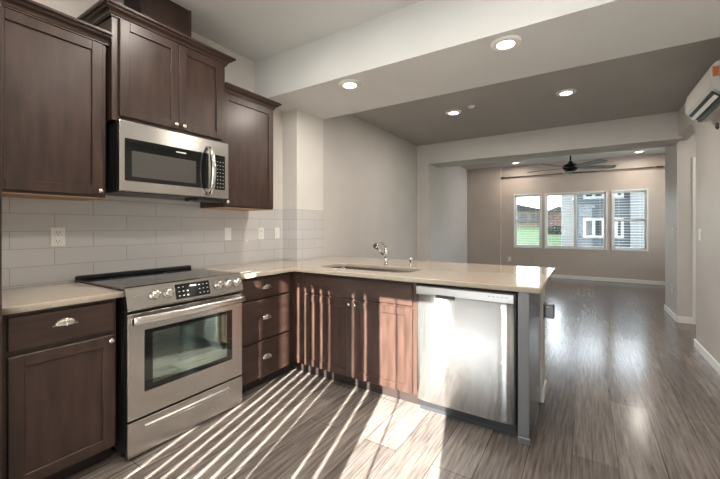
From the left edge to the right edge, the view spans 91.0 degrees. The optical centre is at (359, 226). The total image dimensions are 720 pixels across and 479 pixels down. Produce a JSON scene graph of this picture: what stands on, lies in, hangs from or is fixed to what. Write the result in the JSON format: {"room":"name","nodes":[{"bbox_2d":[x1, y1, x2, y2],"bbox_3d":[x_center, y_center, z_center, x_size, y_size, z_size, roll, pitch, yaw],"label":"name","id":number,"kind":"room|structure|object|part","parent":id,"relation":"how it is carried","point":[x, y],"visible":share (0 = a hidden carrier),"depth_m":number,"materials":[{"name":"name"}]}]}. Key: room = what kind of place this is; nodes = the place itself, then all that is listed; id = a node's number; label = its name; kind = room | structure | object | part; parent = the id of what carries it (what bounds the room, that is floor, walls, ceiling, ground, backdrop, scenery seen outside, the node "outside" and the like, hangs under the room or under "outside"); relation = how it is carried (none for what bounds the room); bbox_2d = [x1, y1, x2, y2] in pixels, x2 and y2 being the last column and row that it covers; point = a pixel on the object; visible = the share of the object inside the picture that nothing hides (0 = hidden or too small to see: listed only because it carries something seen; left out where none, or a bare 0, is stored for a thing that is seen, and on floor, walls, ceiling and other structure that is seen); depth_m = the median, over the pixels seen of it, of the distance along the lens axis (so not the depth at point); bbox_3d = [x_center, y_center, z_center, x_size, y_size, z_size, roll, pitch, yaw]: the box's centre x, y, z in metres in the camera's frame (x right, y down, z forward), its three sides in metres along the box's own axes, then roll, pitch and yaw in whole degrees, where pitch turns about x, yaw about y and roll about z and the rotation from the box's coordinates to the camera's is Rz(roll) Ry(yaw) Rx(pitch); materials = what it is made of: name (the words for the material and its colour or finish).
{"room":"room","nodes":[
{"label":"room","id":0,"kind":"room"},
{"bbox_2d":[33,0,322,282],"bbox_3d":[-1.825,-0.230,2.272,0.410,3.000,4.560,0,0,33],"label":"wall","id":1,"kind":"structure","parent":0,"point":[297,134],"depth_m":3.75,"materials":[{"name":"white paint"}]},
{"bbox_2d":[2,0,112,200],"bbox_3d":[-1.781,-0.662,1.986,0.388,0.986,0.539,0,0,33],"label":"upper cabinet","id":2,"kind":"object","parent":1,"relation":"attached to","point":[53,61],"visible":1,"depth_m":1.90,"materials":[{"name":"brown wood"}]},
{"bbox_3d":[-1.805,-0.171,1.991,0.323,0.004,0.519,0,0,33],"label":"panel","id":3,"kind":"part","parent":2,"relation":"part of","materials":[{"name":"beige wood"}]},
{"bbox_3d":[-1.780,-1.123,1.989,0.388,0.065,0.532,0,0,33],"label":"crown moulding","id":4,"kind":"part","parent":2,"relation":"part of","materials":[{"name":"brown wood"}]},
{"bbox_2d":[77,0,235,142],"bbox_3d":[-1.405,-0.988,2.536,0.428,0.684,0.907,0,0,33],"label":"upper cabinet","id":5,"kind":"object","parent":1,"relation":"attached to","point":[157,75],"visible":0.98,"depth_m":2.34,"materials":[{"name":"brown wood"}]},
{"bbox_3d":[-1.361,-0.970,2.301,0.020,0.590,0.365,0,0,33],"label":"door","id":6,"kind":"part","parent":5,"relation":"part of","materials":[{"name":"brown wood"}]},
{"bbox_3d":[-1.405,-1.298,2.536,0.428,0.065,0.907,0,0,33],"label":"crown moulding","id":7,"kind":"part","parent":5,"relation":"part of","materials":[{"name":"brown wood"}]},
{"bbox_2d":[105,119,227,202],"bbox_3d":[-1.364,-0.417,2.513,0.506,0.452,0.763,0,0,33],"label":"microwave","id":8,"kind":"object","parent":5,"relation":"attached to","point":[142,161],"visible":0.99,"depth_m":2.33,"materials":[{"name":"silver metal"}]},
{"bbox_3d":[-1.079,-0.411,2.570,0.088,0.364,0.038,0,0,33],"label":"handle","id":9,"kind":"part","parent":8,"relation":"part of","materials":[{"name":"silver metal"}]},
{"bbox_3d":[-1.167,-0.970,2.605,0.020,0.590,0.349,0,0,33],"label":"door","id":10,"kind":"part","parent":5,"relation":"part of","materials":[{"name":"brown wood"}]},
{"bbox_2d":[124,0,190,36],"bbox_3d":[-1.475,-1.480,2.590,0.252,0.296,0.357,0,0,33],"label":"chase","id":11,"kind":"object","parent":1,"relation":"attached to","point":[168,13],"visible":0.45,"depth_m":2.52,"materials":[{"name":"black wood"}]},
{"bbox_3d":[-1.470,-1.480,2.384,0.016,0.296,0.016,0,0,33],"label":"corner trim","id":12,"kind":"part","parent":11,"relation":"part of","materials":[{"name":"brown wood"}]},
{"bbox_3d":[-1.380,-1.480,2.526,0.010,0.296,0.323,0,0,33],"label":"panel","id":13,"kind":"part","parent":11,"relation":"part of","materials":[{"name":"brown wood"}]},
{"bbox_3d":[-1.285,-1.480,2.669,0.016,0.296,0.020,0,0,33],"label":"corner trim","id":14,"kind":"part","parent":11,"relation":"part of","materials":[{"name":"brown wood"}]},
{"bbox_2d":[2,197,323,288],"bbox_3d":[-1.254,0.083,2.970,0.219,0.535,2.770,0,0,33],"label":"backsplash","id":15,"kind":"structure","parent":1,"relation":"attached to","point":[102,236],"depth_m":2.56,"materials":[{"name":"grey tile"}]},
{"bbox_2d":[50,228,64,246],"bbox_3d":[-1.868,0.063,2.188,0.009,0.116,0.072,0,0,33],"label":"wall outlet","id":16,"kind":"object","parent":15,"relation":"attached to","point":[57,235],"visible":1,"depth_m":2.18,"materials":[{"name":"white plastic"}]},
{"bbox_2d":[54,230,61,235],"bbox_3d":[-1.866,0.036,2.187,0.004,0.034,0.034,0,0,33],"label":"socket","id":17,"kind":"object","parent":16,"relation":"attached to","point":[56,232],"depth_m":2.19,"materials":[{"name":"white plastic"}]},
{"bbox_2d":[54,239,61,243],"bbox_3d":[-1.866,0.090,2.187,0.004,0.034,0.034,0,0,33],"label":"socket","id":18,"kind":"object","parent":16,"relation":"attached to","point":[56,241],"depth_m":2.19,"materials":[{"name":"white plastic"}]},
{"bbox_2d":[224,228,230,239],"bbox_3d":[-1.204,0.065,3.227,0.009,0.116,0.072,0,0,33],"label":"light switch","id":19,"kind":"object","parent":15,"relation":"attached to","point":[227,231],"visible":1,"depth_m":3.22,"materials":[{"name":"white plastic"}]},
{"bbox_2d":[258,228,263,238],"bbox_3d":[-0.993,0.067,3.556,0.009,0.116,0.072,0,0,33],"label":"wall outlet","id":20,"kind":"object","parent":15,"relation":"attached to","point":[260,230],"visible":1,"depth_m":3.55,"materials":[{"name":"white plastic"}]},
{"bbox_2d":[275,228,279,238],"bbox_3d":[-0.874,0.065,3.741,0.009,0.116,0.072,0,0,33],"label":"light switch","id":21,"kind":"object","parent":15,"relation":"attached to","point":[277,230],"visible":1,"depth_m":3.74,"materials":[{"name":"white plastic"}]},
{"bbox_2d":[200,82,281,210],"bbox_3d":[-1.050,-0.647,3.128,0.388,0.982,0.601,0,0,33],"label":"upper cabinet","id":22,"kind":"object","parent":1,"relation":"attached to","point":[248,114],"visible":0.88,"depth_m":3.01,"materials":[{"name":"brown wood"}]},
{"bbox_3d":[-1.077,-0.158,3.128,0.323,0.004,0.515,0,0,33],"label":"panel","id":23,"kind":"part","parent":22,"relation":"part of","materials":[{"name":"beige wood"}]},
{"bbox_3d":[-0.944,-0.619,3.019,0.020,0.898,0.532,0,0,33],"label":"door","id":24,"kind":"part","parent":22,"relation":"part of","materials":[{"name":"brown wood"}]},
{"bbox_3d":[-1.048,-1.107,3.131,0.388,0.063,0.594,0,0,33],"label":"crown moulding","id":25,"kind":"part","parent":22,"relation":"part of","materials":[{"name":"brown wood"}]},
{"bbox_2d":[170,0,422,61],"bbox_3d":[0.616,-1.730,0.252,6.900,0.200,3.889,0,0,33],"label":"ceiling","id":26,"kind":"structure","parent":0,"point":[255,30],"depth_m":2.77,"materials":[{"name":"paint"}]},
{"bbox_2d":[65,278,719,478],"bbox_3d":[2.708,1.320,3.521,6.900,0.100,11.650,0,0,33],"label":"floor","id":27,"kind":"structure","parent":0,"point":[630,394],"depth_m":2.25,"materials":[{"name":"grey wood"}]},
{"bbox_2d":[0,0,1,478],"bbox_3d":[-1.803,0.060,1.665,0.699,2.420,0.021,0,0,33],"label":"end panel","id":28,"kind":"object","parent":27,"relation":"on","point":[0,0],"visible":1,"depth_m":1.48,"materials":[{"name":"brown wood"}]},
{"bbox_2d":[2,298,115,478],"bbox_3d":[-1.684,0.826,1.878,0.652,0.888,0.462,0,0,33],"label":"base cabinet","id":29,"kind":"object","parent":27,"relation":"on","point":[59,363],"visible":0.98,"depth_m":1.70,"materials":[{"name":"brown wood"}]},
{"bbox_3d":[-1.439,0.477,1.730,0.020,0.150,0.413,0,0,33],"label":"drawer","id":30,"kind":"part","parent":29,"relation":"part of","materials":[{"name":"brown wood"}]},
{"bbox_2d":[2,282,122,315],"bbox_3d":[-1.683,0.365,1.887,0.645,0.032,0.479,0,0,33],"label":"countertop","id":31,"kind":"structure","parent":29,"relation":"on","point":[39,297],"depth_m":1.80,"materials":[{"name":"beige stone"}]},
{"bbox_3d":[-1.423,0.457,1.715,0.024,0.038,0.100,0,0,33],"label":"cup pull","id":32,"kind":"part","parent":29,"relation":"part of","materials":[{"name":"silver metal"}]},
{"bbox_3d":[-1.318,0.602,1.874,0.030,0.030,0.029,0,0,33],"label":"knob","id":33,"kind":"part","parent":29,"relation":"part of","materials":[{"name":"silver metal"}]},
{"bbox_2d":[75,265,245,459],"bbox_3d":[-1.303,0.792,2.384,0.745,0.956,0.770,0,0,33],"label":"range","id":34,"kind":"object","parent":27,"relation":"on","point":[179,328],"visible":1,"depth_m":2.13,"materials":[{"name":"silver metal"}]},
{"bbox_3d":[-1.594,0.326,2.570,0.054,0.024,0.766,0,0,33],"label":"vent trim","id":35,"kind":"part","parent":34,"relation":"part of","materials":[{"name":"black plastic"}]},
{"bbox_2d":[75,268,231,290],"bbox_3d":[-1.349,0.343,2.413,0.636,0.013,0.770,0,0,33],"label":"cooktop","id":36,"kind":"object","parent":34,"relation":"in","point":[120,281],"depth_m":2.35,"materials":[{"name":"black glass"}]},
{"bbox_3d":[-1.166,0.390,2.019,0.042,0.058,0.057,0,0,33],"label":"knob","id":37,"kind":"part","parent":34,"relation":"part of","materials":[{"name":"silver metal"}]},
{"bbox_3d":[-1.124,0.390,2.085,0.042,0.058,0.057,0,0,33],"label":"knob","id":38,"kind":"part","parent":34,"relation":"part of","materials":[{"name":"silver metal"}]},
{"bbox_3d":[-1.064,0.394,2.230,0.057,0.129,0.758,0,0,33],"label":"control panel","id":39,"kind":"part","parent":34,"relation":"part of","materials":[{"name":"silver metal"}]},
{"bbox_3d":[-1.061,1.161,2.228,0.035,0.193,0.754,0,0,33],"label":"storage drawer","id":40,"kind":"part","parent":34,"relation":"part of","materials":[{"name":"silver metal"}]},
{"bbox_3d":[-1.061,0.764,2.228,0.035,0.581,0.754,0,0,33],"label":"oven door","id":41,"kind":"part","parent":34,"relation":"part of","materials":[{"name":"silver metal"}]},
{"bbox_3d":[-1.049,1.109,2.206,0.012,0.012,0.555,0,0,33],"label":"drawer pull","id":42,"kind":"part","parent":34,"relation":"part of","materials":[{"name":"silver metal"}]},
{"bbox_3d":[-1.018,0.508,2.201,0.069,0.046,0.730,0,0,33],"label":"handle","id":43,"kind":"part","parent":34,"relation":"part of","materials":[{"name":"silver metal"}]},
{"bbox_3d":[-0.941,0.390,2.370,0.042,0.058,0.057,0,0,33],"label":"knob","id":44,"kind":"part","parent":34,"relation":"part of","materials":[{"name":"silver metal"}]},
{"bbox_3d":[-0.902,0.390,2.432,0.042,0.058,0.057,0,0,33],"label":"knob","id":45,"kind":"part","parent":34,"relation":"part of","materials":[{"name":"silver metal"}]},
{"bbox_3d":[-0.862,0.390,2.494,0.042,0.058,0.057,0,0,33],"label":"knob","id":46,"kind":"part","parent":34,"relation":"part of","materials":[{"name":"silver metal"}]},
{"bbox_2d":[239,272,292,392],"bbox_3d":[-0.960,0.826,3.016,0.646,0.888,0.655,0,0,33],"label":"base cabinet","id":47,"kind":"object","parent":27,"relation":"on","point":[267,309],"visible":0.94,"depth_m":2.81,"materials":[{"name":"brown wood"}]},
{"bbox_3d":[-0.746,0.477,2.814,0.020,0.150,0.507,0,0,33],"label":"drawer","id":48,"kind":"part","parent":47,"relation":"part of","materials":[{"name":"brown wood"}]},
{"bbox_3d":[-0.746,1.036,2.814,0.020,0.277,0.507,0,0,33],"label":"drawer","id":49,"kind":"part","parent":47,"relation":"part of","materials":[{"name":"brown wood"}]},
{"bbox_3d":[-0.746,0.725,2.814,0.020,0.310,0.507,0,0,33],"label":"drawer","id":50,"kind":"part","parent":47,"relation":"part of","materials":[{"name":"brown wood"}]},
{"bbox_3d":[-0.728,1.018,2.800,0.024,0.038,0.100,0,0,33],"label":"cup pull","id":51,"kind":"part","parent":47,"relation":"part of","materials":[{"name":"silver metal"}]},
{"bbox_3d":[-0.728,0.707,2.800,0.024,0.038,0.100,0,0,33],"label":"cup pull","id":52,"kind":"part","parent":47,"relation":"part of","materials":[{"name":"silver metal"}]},
{"bbox_3d":[-0.728,0.469,2.800,0.024,0.038,0.100,0,0,33],"label":"cup pull","id":53,"kind":"part","parent":47,"relation":"part of","materials":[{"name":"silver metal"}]},
{"bbox_2d":[293,271,420,404],"bbox_3d":[0.020,0.826,3.011,1.222,0.888,0.617,0,0,33],"label":"base cabinet","id":54,"kind":"object","parent":27,"relation":"on","point":[360,332],"visible":0.95,"depth_m":2.71,"materials":[{"name":"brown wood"}]},
{"bbox_3d":[-0.259,0.868,2.870,0.490,0.595,0.020,0,0,33],"label":"door","id":55,"kind":"part","parent":54,"relation":"part of","materials":[{"name":"brown wood"}]},
{"bbox_3d":[-0.049,0.477,2.736,0.988,0.150,0.020,0,0,33],"label":"false drawer","id":56,"kind":"part","parent":54,"relation":"part of","materials":[{"name":"brown wood"}]},
{"bbox_2d":[197,256,554,293],"bbox_3d":[0.125,0.365,2.958,2.535,0.032,1.742,0,0,33],"label":"countertop","id":57,"kind":"structure","parent":54,"relation":"on","point":[526,279],"depth_m":2.83,"materials":[{"name":"beige stone"}]},
{"bbox_2d":[333,267,412,272],"bbox_3d":[0.084,0.481,3.042,0.873,0.198,0.373,0,0,33],"label":"sink","id":58,"kind":"object","parent":57,"relation":"in","point":[355,268],"visible":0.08,"depth_m":3.22,"materials":[{"name":"silver metal"}]},
{"bbox_2d":[373,240,388,265],"bbox_3d":[0.190,0.233,3.154,0.056,0.233,0.209,0,0,39],"label":"faucet","id":59,"kind":"object","parent":57,"relation":"on","point":[376,246],"visible":1,"depth_m":3.19,"materials":[{"name":"silver metal"}]},
{"bbox_2d":[408,257,412,266],"bbox_3d":[0.443,0.306,3.088,0.040,0.085,0.039,0,0,33],"label":"air gap cap","id":60,"kind":"object","parent":57,"relation":"on","point":[410,258],"visible":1,"depth_m":3.08,"materials":[{"name":"silver metal"}]},
{"bbox_3d":[0.160,0.868,2.603,0.493,0.595,0.020,0,0,33],"label":"door","id":61,"kind":"part","parent":54,"relation":"part of","materials":[{"name":"brown wood"}]},
{"bbox_2d":[416,283,517,436],"bbox_3d":[0.807,0.834,2.500,0.628,0.872,0.598,0,0,33],"label":"dishwasher","id":62,"kind":"object","parent":27,"relation":"on","point":[467,337],"visible":1,"depth_m":2.23,"materials":[{"name":"silver metal"}]},
{"bbox_3d":[0.555,0.459,2.309,0.130,0.022,0.004,0,0,33],"label":"pocket handle","id":63,"kind":"part","parent":62,"relation":"part of","materials":[{"name":"black plastic"}]},
{"bbox_2d":[517,292,539,445],"bbox_3d":[1.116,0.826,2.315,0.069,0.888,0.613,0,0,33],"label":"peninsula end panel","id":64,"kind":"object","parent":27,"relation":"on","point":[528,303],"visible":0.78,"depth_m":2.08,"materials":[{"name":"grey"}]},
{"bbox_3d":[0.967,0.826,2.089,0.061,0.888,0.038,0,0,33],"label":"post","id":65,"kind":"part","parent":64,"relation":"part of","materials":[{"name":"grey"}]},
{"bbox_3d":[1.143,0.826,2.330,0.024,0.888,0.558,0,0,33],"label":"panel","id":66,"kind":"part","parent":64,"relation":"part of","materials":[{"name":"grey"}]},
{"bbox_2d":[323,114,466,262],"bbox_3d":[1.291,-0.230,7.046,0.712,3.000,6.840,0,0,33],"label":"wall","id":67,"kind":"structure","parent":0,"point":[375,189],"depth_m":5.41,"materials":[{"name":"beige paint"}]},
{"bbox_2d":[372,268,544,402],"bbox_3d":[0.401,0.826,3.269,2.305,0.888,0.220,0,0,33],"label":"wall","id":68,"kind":"structure","parent":0,"point":[542,294],"depth_m":2.60,"materials":[{"name":"beige paint"}]},
{"bbox_2d":[542,380,546,402],"bbox_3d":[0.458,1.228,3.243,2.209,0.085,0.232,0,0,33],"label":"baseboard","id":69,"kind":"structure","parent":68,"relation":"attached to","point":[544,390],"depth_m":2.60,"materials":[{"name":"white paint"}]},
{"bbox_2d":[543,302,554,318],"bbox_3d":[1.429,0.635,2.673,0.070,0.116,0.093,0,0,33],"label":"outlet box","id":70,"kind":"object","parent":68,"relation":"attached to","point":[548,309],"visible":1,"depth_m":2.65,"materials":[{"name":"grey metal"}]},
{"bbox_2d":[351,37,719,169],"bbox_3d":[3.924,-1.645,5.420,6.900,0.370,7.140,0,0,33],"label":"ceiling","id":71,"kind":"structure","parent":0,"point":[659,81],"depth_m":4.19,"materials":[{"name":"beige paint"}]},
{"bbox_2d":[446,109,461,114],"bbox_3d":[1.188,-1.450,4.497,0.196,0.020,0.196,0,0,33],"label":"recessed light","id":72,"kind":"object","parent":71,"relation":"in","point":[455,111],"visible":1,"depth_m":4.46,"materials":[{"name":"white plastic"}]},
{"bbox_2d":[255,0,719,118],"bbox_3d":[0.754,-1.485,2.841,3.740,0.490,0.821,0,0,33],"label":"ceiling beam","id":73,"kind":"structure","parent":71,"relation":"attached to","point":[423,49],"depth_m":2.59,"materials":[{"name":"paint"}]},
{"bbox_2d":[338,79,360,89],"bbox_3d":[-0.089,-1.230,3.067,0.196,0.020,0.196,0,0,33],"label":"ceiling light","id":74,"kind":"object","parent":73,"relation":"attached to","point":[349,84],"visible":1,"depth_m":3.04,"materials":[{"name":"white plastic"}]},
{"bbox_2d":[343,83,355,87],"bbox_3d":[-0.089,-1.226,3.067,0.148,0.006,0.148,0,0,33],"label":"diffuser","id":75,"kind":"object","parent":74,"relation":"attached to","point":[345,85],"depth_m":3.06,"materials":[{"name":"white"}]},
{"bbox_2d":[490,35,521,50],"bbox_3d":[0.979,-1.230,2.380,0.196,0.020,0.196,0,0,33],"label":"ceiling light","id":76,"kind":"object","parent":73,"relation":"attached to","point":[506,42],"visible":1,"depth_m":2.36,"materials":[{"name":"white plastic"}]},
{"bbox_2d":[497,40,514,48],"bbox_3d":[0.979,-1.226,2.380,0.148,0.006,0.148,0,0,33],"label":"diffuser","id":77,"kind":"object","parent":76,"relation":"attached to","point":[501,44],"depth_m":2.37,"materials":[{"name":"white"}]},
{"bbox_2d":[417,111,681,167],"bbox_3d":[2.570,-1.423,5.689,3.830,0.615,0.505,0,0,33],"label":"ceiling beam","id":78,"kind":"structure","parent":71,"relation":"attached to","point":[655,130],"depth_m":5.22,"materials":[{"name":"beige paint"}]},
{"bbox_2d":[556,88,576,95],"bbox_3d":[2.230,-1.450,3.830,0.196,0.020,0.196,0,0,33],"label":"recessed light","id":79,"kind":"object","parent":71,"relation":"in","point":[565,92],"visible":1,"depth_m":3.80,"materials":[{"name":"white plastic"}]},
{"bbox_2d":[560,91,571,94],"bbox_3d":[2.230,-1.446,3.830,0.148,0.006,0.148,0,0,33],"label":"diffuser","id":80,"kind":"object","parent":79,"relation":"attached to","point":[561,92],"depth_m":3.82,"materials":[{"name":"white"}]},
{"bbox_2d":[527,156,616,173],"bbox_3d":[3.866,-1.308,6.536,1.440,0.585,1.420,0,0,33],"label":"ceiling fan","id":81,"kind":"object","parent":71,"relation":"hanging from","point":[570,167],"visible":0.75,"depth_m":6.38,"materials":[{"name":"brown metal"}]},
{"bbox_3d":[3.932,-1.085,6.068,0.156,0.039,0.640,0,0,-9],"label":"blade","id":82,"kind":"part","parent":81,"relation":"part of","materials":[{"name":"brown wood"}]},
{"bbox_3d":[4.287,-1.085,6.428,0.640,0.039,0.156,0,0,9],"label":"blade","id":83,"kind":"part","parent":81,"relation":"part of","materials":[{"name":"brown wood"}]},
{"bbox_2d":[548,196,560,209],"bbox_3d":[15.197,-1.280,26.188,2.500,3.500,3.900,0,0,33],"label":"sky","id":84,"kind":"structure","parent":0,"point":[554,202],"depth_m":25.03,"materials":[{"name":"grey"}]},
{"bbox_2d":[467,153,664,280],"bbox_3d":[5.717,-0.180,8.315,6.800,3.100,0.250,0,0,33],"label":"wall","id":85,"kind":"structure","parent":0,"point":[490,198],"depth_m":8.74,"materials":[{"name":"beige paint"}]},
{"bbox_2d":[514,193,541,247],"bbox_3d":[4.362,-0.153,9.199,0.664,1.393,0.142,0,0,33],"label":"window","id":86,"kind":"structure","parent":85,"relation":"in","point":[540,197],"depth_m":9.18,"materials":[{"name":"white paint"}]},
{"bbox_2d":[515,195,540,246],"bbox_3d":[4.350,-0.160,9.181,0.604,1.329,0.040,0,0,33],"label":"window blind","id":87,"kind":"object","parent":86,"relation":"attached to","point":[519,195],"visible":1,"depth_m":9.18,"materials":[{"name":"white paint"}]},
{"bbox_3d":[4.343,0.526,9.169,0.664,0.034,0.072,0,0,33],"label":"sill","id":88,"kind":"part","parent":86,"relation":"part of","materials":[{"name":"white paint"}]},
{"bbox_3d":[4.378,-0.155,9.225,0.540,0.050,0.060,0,0,33],"label":"meeting rail","id":89,"kind":"part","parent":86,"relation":"part of","materials":[{"name":"white paint"}]},
{"bbox_2d":[545,190,606,249],"bbox_3d":[5.241,-0.153,8.636,1.299,1.393,0.142,0,0,33],"label":"window","id":90,"kind":"structure","parent":85,"relation":"in","point":[605,194],"depth_m":8.63,"materials":[{"name":"white paint"}]},
{"bbox_2d":[546,192,605,247],"bbox_3d":[5.229,-0.160,8.618,1.239,1.329,0.040,0,0,33],"label":"window blind","id":91,"kind":"object","parent":90,"relation":"attached to","point":[586,193],"visible":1,"depth_m":8.62,"materials":[{"name":"white paint"}]},
{"bbox_3d":[5.229,0.497,8.618,1.235,0.016,0.032,0,0,33],"label":"rail","id":92,"kind":"part","parent":91,"relation":"part of","materials":[{"name":"white paint"}]},
{"bbox_3d":[5.222,0.526,8.607,1.299,0.034,0.072,0,0,33],"label":"sill","id":93,"kind":"part","parent":90,"relation":"part of","materials":[{"name":"white paint"}]},
{"bbox_2d":[501,166,663,178],"bbox_3d":[5.170,-1.310,8.583,3.370,0.048,0.068,0,0,33],"label":"curtain rod","id":94,"kind":"object","parent":85,"relation":"attached to","point":[655,166],"visible":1,"depth_m":8.39,"materials":[{"name":"brown metal"}]},
{"bbox_2d":[551,274,664,284],"bbox_3d":[5.228,1.228,8.525,5.250,0.085,0.103,0,0,33],"label":"baseboard","id":95,"kind":"structure","parent":85,"relation":"attached to","point":[554,275],"depth_m":8.20,"materials":[{"name":"white paint"}]},
{"bbox_2d":[611,189,647,250],"bbox_3d":[6.135,-0.153,8.064,0.664,1.393,0.142,0,0,33],"label":"window","id":96,"kind":"structure","parent":85,"relation":"in","point":[645,219],"depth_m":8.03,"materials":[{"name":"white paint"}]},
{"bbox_2d":[613,190,645,249],"bbox_3d":[6.123,-0.160,8.046,0.604,1.329,0.040,0,0,33],"label":"window blind","id":97,"kind":"object","parent":96,"relation":"attached to","point":[632,191],"visible":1,"depth_m":8.02,"materials":[{"name":"white paint"}]},
{"bbox_3d":[6.116,0.526,8.034,0.664,0.034,0.072,0,0,33],"label":"sill","id":98,"kind":"part","parent":96,"relation":"part of","materials":[{"name":"white paint"}]},
{"bbox_3d":[6.151,-0.155,8.090,0.540,0.050,0.060,0,0,33],"label":"meeting rail","id":99,"kind":"part","parent":96,"relation":"part of","materials":[{"name":"white paint"}]},
{"bbox_2d":[665,59,719,363],"bbox_3d":[3.526,-0.230,1.145,2.760,3.000,8.430,0,0,33],"label":"wall","id":100,"kind":"structure","parent":0,"point":[701,141],"depth_m":3.68,"materials":[{"name":"beige paint"}]},
{"bbox_2d":[664,304,692,323],"bbox_3d":[4.500,1.228,5.019,0.167,0.085,0.854,0,0,33],"label":"baseboard","id":101,"kind":"structure","parent":100,"relation":"attached to","point":[679,319],"depth_m":4.69,"materials":[{"name":"white paint"}]},
{"bbox_2d":[693,157,695,324],"bbox_3d":[4.728,0.180,4.372,0.915,2.180,0.018,0,0,33],"label":"trim","id":102,"kind":"structure","parent":100,"relation":"attached to","point":[694,158],"depth_m":4.60,"materials":[{"name":"white paint"}]},
{"bbox_2d":[685,61,719,122],"bbox_3d":[2.933,-1.100,2.954,0.189,0.281,0.802,0,0,33],"label":"air conditioner","id":103,"kind":"object","parent":100,"relation":"attached to","point":[702,104],"visible":1,"depth_m":2.90,"materials":[{"name":"grey plastic"}]},
{"bbox_2d":[694,339,719,374],"bbox_3d":[1.917,1.228,1.073,0.154,0.085,6.274,0,0,33],"label":"baseboard","id":104,"kind":"structure","parent":100,"relation":"attached to","point":[697,345],"depth_m":3.33,"materials":[{"name":"white paint"}]},
{"label":"outside","id":105,"kind":"structure","parent":0,"visible":0},
{"bbox_2d":[517,227,560,245],"bbox_3d":[19.299,0.445,35.287,120.000,2.150,59.750,0,0,33],"label":"lawn","id":106,"kind":"structure","parent":105,"point":[532,232],"depth_m":17.92,"materials":[{"name":"green plant"}]},
{"bbox_2d":[517,204,538,226],"bbox_3d":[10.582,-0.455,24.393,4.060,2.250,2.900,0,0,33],"label":"house","id":107,"kind":"structure","parent":106,"relation":"on","point":[526,213],"depth_m":22.75,"materials":[{"name":"paint"}]},
{"bbox_2d":[548,206,560,227],"bbox_3d":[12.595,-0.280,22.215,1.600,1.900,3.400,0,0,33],"label":"brick house","id":108,"kind":"structure","parent":106,"relation":"on","point":[553,214],"depth_m":21.05,"materials":[{"name":"brown brick"}]},
{"bbox_2d":[548,225,560,234],"bbox_3d":[10.417,0.164,18.850,1.010,0.572,0.999,0,0,33],"label":"shrub","id":109,"kind":"object","parent":106,"relation":"on","point":[552,227],"visible":0.62,"depth_m":18.65,"materials":[{"name":"green plant"}]},
{"bbox_2d":[561,195,573,245],"bbox_3d":[7.594,-0.030,12.931,0.395,3.200,0.370,0,0,33],"label":"porch column","id":110,"kind":"structure","parent":106,"relation":"on","point":[568,234],"depth_m":12.78,"materials":[{"name":"grey"}]},
{"bbox_2d":[577,192,643,247],"bbox_3d":[13.149,-0.110,14.083,7.900,3.160,6.700,0,0,33],"label":"house","id":111,"kind":"structure","parent":106,"relation":"on","point":[583,218],"depth_m":12.99,"materials":[{"name":"grey"}]},
{"bbox_3d":[8.814,0.040,13.349,0.570,0.640,0.030,0,0,33],"label":"pane","id":112,"kind":"part","parent":111,"relation":"part of","materials":[{"name":"grey"}]},
{"bbox_3d":[9.391,0.040,12.980,0.360,0.640,0.030,0,0,33],"label":"pane","id":113,"kind":"part","parent":111,"relation":"part of","materials":[{"name":"grey"}]}
]}

